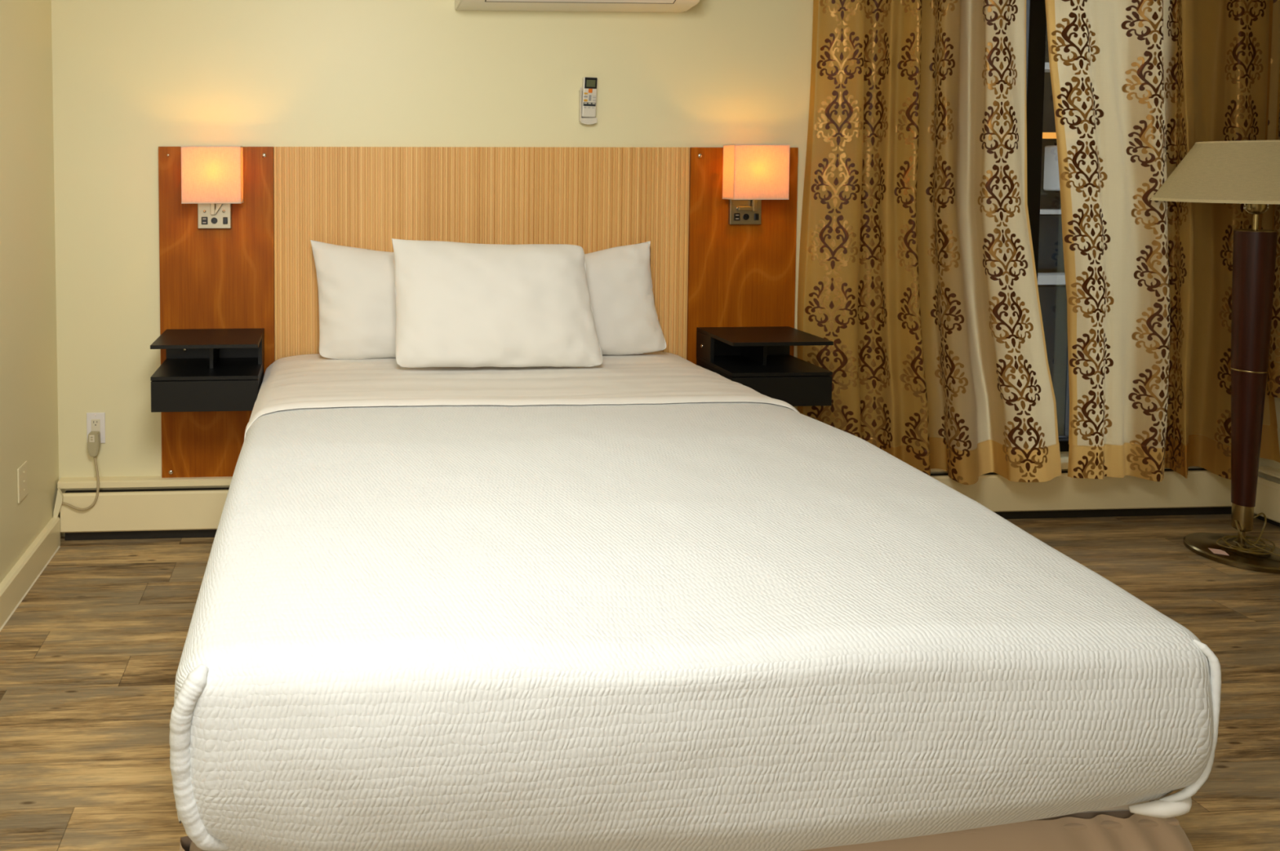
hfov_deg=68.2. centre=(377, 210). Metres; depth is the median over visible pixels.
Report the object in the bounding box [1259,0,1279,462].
curtain
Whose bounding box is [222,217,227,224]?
rocker switch
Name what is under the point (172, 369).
shelf
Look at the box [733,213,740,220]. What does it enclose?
socket
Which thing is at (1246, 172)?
floor lamp
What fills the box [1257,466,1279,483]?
hood
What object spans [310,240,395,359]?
pillow
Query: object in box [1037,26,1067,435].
window
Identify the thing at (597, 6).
air conditioner
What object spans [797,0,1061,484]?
curtain
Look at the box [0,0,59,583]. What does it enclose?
wall
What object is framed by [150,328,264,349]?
shelf
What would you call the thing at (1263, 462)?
wall
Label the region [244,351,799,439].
sheet
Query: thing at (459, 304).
pillow
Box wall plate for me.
[17,461,27,503]
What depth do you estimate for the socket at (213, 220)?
3.29 m
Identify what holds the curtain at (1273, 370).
hanging from the curtain rod
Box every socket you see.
[201,217,207,224]
[210,217,217,223]
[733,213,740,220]
[742,213,749,220]
[1245,204,1266,214]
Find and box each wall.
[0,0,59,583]
[51,0,1068,537]
[1257,397,1279,479]
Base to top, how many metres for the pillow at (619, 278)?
0.417 m
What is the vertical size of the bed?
0.616 m
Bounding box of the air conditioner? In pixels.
[454,0,700,13]
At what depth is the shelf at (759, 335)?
3.26 m
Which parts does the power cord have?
cord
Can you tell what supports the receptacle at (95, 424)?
attached to the wall outlet at (95, 422)
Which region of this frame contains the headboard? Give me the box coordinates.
[158,146,798,478]
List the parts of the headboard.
panel, slat panel, panel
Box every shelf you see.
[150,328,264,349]
[150,357,264,381]
[696,326,833,346]
[696,355,832,377]
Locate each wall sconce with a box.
[180,146,243,228]
[722,144,790,224]
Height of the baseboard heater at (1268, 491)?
0.205 m
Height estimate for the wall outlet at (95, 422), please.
0.116 m
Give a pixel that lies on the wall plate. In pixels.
(22, 477)
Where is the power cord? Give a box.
[62,431,100,511]
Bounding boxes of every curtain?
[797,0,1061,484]
[1044,0,1273,481]
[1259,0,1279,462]
[1266,96,1279,398]
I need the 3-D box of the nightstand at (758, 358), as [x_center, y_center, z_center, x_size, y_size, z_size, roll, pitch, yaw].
[1.416,0.573,3.297,0.368,0.229,0.307,0,3,-3]
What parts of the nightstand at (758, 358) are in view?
panel, panel, drawer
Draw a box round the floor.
[0,513,1279,850]
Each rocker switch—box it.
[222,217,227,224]
[754,213,759,220]
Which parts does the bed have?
mattress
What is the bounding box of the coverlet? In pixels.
[168,402,1221,850]
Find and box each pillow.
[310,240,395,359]
[391,238,602,368]
[584,240,666,355]
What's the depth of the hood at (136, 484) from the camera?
3.34 m
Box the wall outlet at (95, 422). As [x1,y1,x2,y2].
[86,412,105,443]
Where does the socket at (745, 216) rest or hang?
attached to the wall sconce at (752, 174)
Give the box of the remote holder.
[578,87,596,124]
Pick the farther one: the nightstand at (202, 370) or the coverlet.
the nightstand at (202, 370)
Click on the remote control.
(589, 85)
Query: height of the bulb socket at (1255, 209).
0.063 m
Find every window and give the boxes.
[1026,0,1069,452]
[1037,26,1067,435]
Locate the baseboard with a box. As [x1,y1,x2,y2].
[0,516,60,631]
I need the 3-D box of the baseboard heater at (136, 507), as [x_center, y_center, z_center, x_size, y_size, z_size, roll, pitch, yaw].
[1.136,1.111,3.438,4.654,0.224,0.090,0,3,-3]
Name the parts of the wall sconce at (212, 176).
lamp shade, plate, swivel arm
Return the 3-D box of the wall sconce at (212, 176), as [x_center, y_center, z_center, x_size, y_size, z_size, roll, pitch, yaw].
[-0.595,-0.080,3.245,0.210,0.302,0.137,0,3,-3]
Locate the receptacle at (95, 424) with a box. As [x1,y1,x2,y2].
[91,419,100,432]
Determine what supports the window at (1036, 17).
in the wall at (131, 79)
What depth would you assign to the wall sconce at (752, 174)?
3.29 m
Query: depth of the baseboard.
2.94 m
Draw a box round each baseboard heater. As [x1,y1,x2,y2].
[53,458,1231,540]
[1253,466,1279,527]
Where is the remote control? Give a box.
[581,76,597,117]
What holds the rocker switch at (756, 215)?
attached to the wall sconce at (752, 174)
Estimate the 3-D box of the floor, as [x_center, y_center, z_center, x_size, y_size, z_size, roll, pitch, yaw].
[1.334,1.408,0.510,4.927,0.100,6.220,0,3,-3]
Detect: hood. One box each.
[57,458,1202,493]
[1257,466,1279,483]
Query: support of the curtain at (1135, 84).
hanging from the curtain rod
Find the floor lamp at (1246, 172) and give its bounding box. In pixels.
[1150,140,1279,573]
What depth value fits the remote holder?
3.37 m
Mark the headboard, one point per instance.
(707, 271)
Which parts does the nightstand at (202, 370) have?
drawer, panel, panel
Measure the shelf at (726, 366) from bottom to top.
0.013 m
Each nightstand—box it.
[150,328,264,412]
[696,326,833,406]
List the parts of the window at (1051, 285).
panel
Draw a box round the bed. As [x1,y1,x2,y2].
[179,800,1193,850]
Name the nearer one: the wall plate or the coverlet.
the coverlet
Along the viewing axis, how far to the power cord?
3.30 m
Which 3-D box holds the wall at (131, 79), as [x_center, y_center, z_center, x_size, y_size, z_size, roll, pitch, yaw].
[1.171,-0.040,3.533,4.987,2.520,0.200,0,3,-3]
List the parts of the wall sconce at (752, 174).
plate, swivel arm, lamp shade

